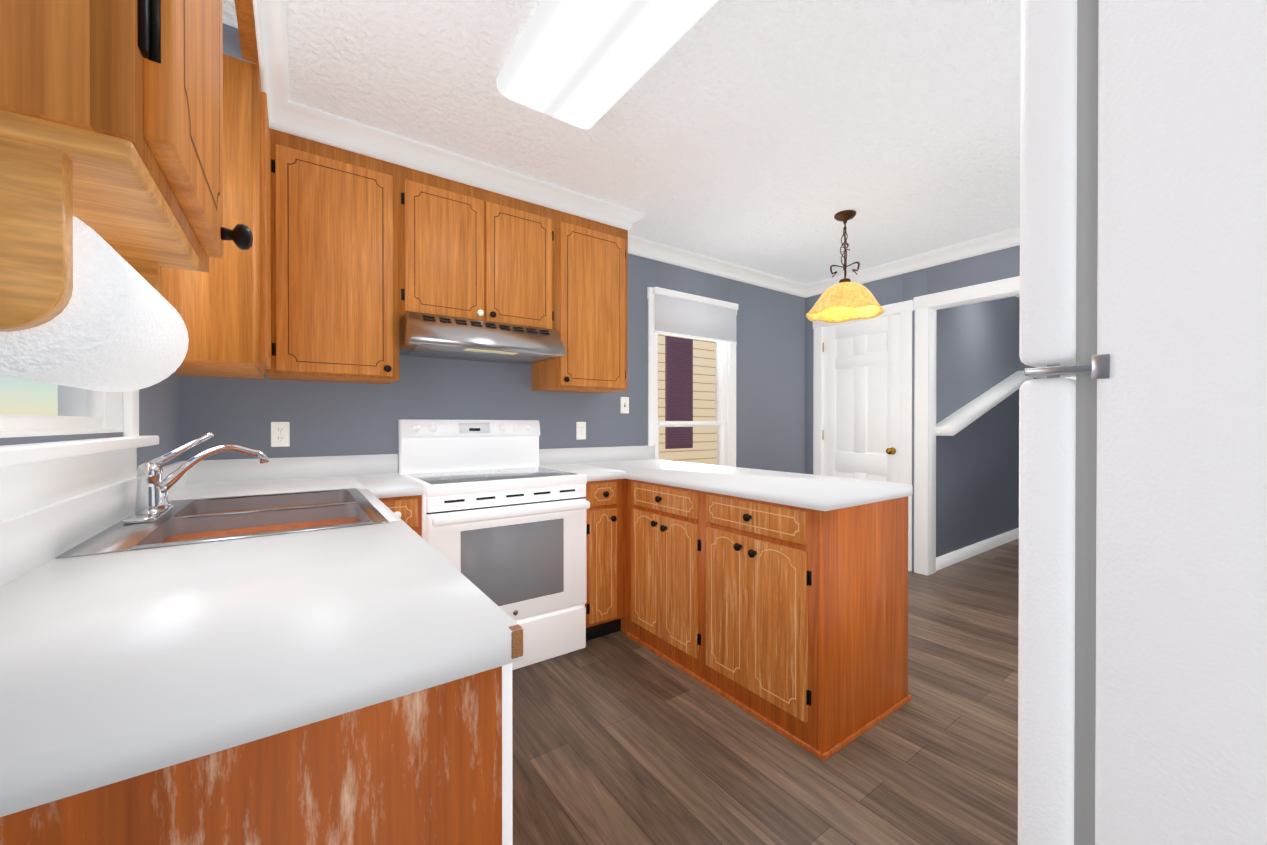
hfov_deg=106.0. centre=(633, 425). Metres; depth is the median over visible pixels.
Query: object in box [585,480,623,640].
base cabinet
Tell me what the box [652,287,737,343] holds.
blinds
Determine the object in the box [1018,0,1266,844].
refrigerator
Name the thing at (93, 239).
paper towel holder
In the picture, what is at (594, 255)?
upper cabinet
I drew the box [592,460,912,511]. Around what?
countertop
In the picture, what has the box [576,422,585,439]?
outlet
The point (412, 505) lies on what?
base cabinet
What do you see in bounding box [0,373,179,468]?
wall
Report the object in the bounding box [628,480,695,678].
base cabinet
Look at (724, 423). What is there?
window
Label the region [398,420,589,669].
stove
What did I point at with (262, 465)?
backsplash
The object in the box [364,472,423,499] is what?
countertop
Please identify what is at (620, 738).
floor
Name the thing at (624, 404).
light switch
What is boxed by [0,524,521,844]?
base cabinet
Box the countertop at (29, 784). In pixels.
[0,628,522,823]
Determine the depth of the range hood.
2.35 m
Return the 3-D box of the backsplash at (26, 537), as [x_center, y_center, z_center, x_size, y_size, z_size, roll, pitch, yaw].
[-1.287,0.205,1.145,0.019,0.100,2.209,0,0,-35]
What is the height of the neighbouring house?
5.000 m
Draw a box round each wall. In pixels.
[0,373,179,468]
[180,254,804,473]
[805,245,1019,571]
[935,296,1038,556]
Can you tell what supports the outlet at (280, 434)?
attached to the wall at (333, 419)
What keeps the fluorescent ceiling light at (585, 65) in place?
attached to the ceiling
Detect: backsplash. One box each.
[0,460,187,575]
[188,445,655,479]
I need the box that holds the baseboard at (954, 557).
[936,528,1018,570]
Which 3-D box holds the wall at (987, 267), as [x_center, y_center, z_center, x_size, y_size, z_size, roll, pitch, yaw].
[2.702,-0.080,3.208,0.120,2.480,3.470,0,0,-35]
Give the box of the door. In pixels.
[822,314,900,482]
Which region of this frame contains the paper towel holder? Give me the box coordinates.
[0,109,198,391]
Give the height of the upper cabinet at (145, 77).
1.000 m
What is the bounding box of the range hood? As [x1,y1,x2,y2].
[399,311,564,364]
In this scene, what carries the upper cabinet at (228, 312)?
attached to the wall at (159, 409)
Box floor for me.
[512,538,1018,844]
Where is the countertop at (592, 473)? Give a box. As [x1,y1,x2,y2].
[539,464,623,483]
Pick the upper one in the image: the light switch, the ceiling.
the ceiling
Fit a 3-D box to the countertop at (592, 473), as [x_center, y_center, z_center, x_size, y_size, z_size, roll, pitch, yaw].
[-0.333,0.268,2.790,0.265,0.040,0.632,0,0,-35]
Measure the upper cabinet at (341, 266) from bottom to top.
1.000 m
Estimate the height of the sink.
0.420 m
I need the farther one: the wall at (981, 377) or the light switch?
the wall at (981, 377)
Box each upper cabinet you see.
[0,0,252,272]
[161,54,276,377]
[269,131,404,383]
[405,167,560,333]
[532,212,627,393]
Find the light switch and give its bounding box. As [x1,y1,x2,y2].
[621,397,628,412]
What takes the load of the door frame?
attached to the wall at (987, 267)
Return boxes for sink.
[55,432,388,558]
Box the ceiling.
[222,0,1020,296]
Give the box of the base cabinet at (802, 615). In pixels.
[696,492,911,760]
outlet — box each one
[271,422,289,446]
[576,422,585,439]
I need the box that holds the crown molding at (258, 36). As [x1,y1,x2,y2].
[223,0,1019,297]
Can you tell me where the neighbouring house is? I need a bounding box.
[658,333,716,464]
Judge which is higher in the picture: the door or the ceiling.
the ceiling
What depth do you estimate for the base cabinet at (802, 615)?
1.84 m
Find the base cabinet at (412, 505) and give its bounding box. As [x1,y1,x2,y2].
[392,496,421,523]
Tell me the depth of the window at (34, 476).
1.03 m
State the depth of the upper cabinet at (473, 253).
2.43 m
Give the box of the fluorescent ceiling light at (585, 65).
[496,0,718,130]
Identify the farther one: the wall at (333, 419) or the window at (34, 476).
the wall at (333, 419)
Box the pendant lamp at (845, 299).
[806,210,884,322]
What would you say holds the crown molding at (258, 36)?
attached to the wall at (333, 419)
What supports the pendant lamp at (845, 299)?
hanging from the ceiling
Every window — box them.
[0,385,158,520]
[647,287,736,466]

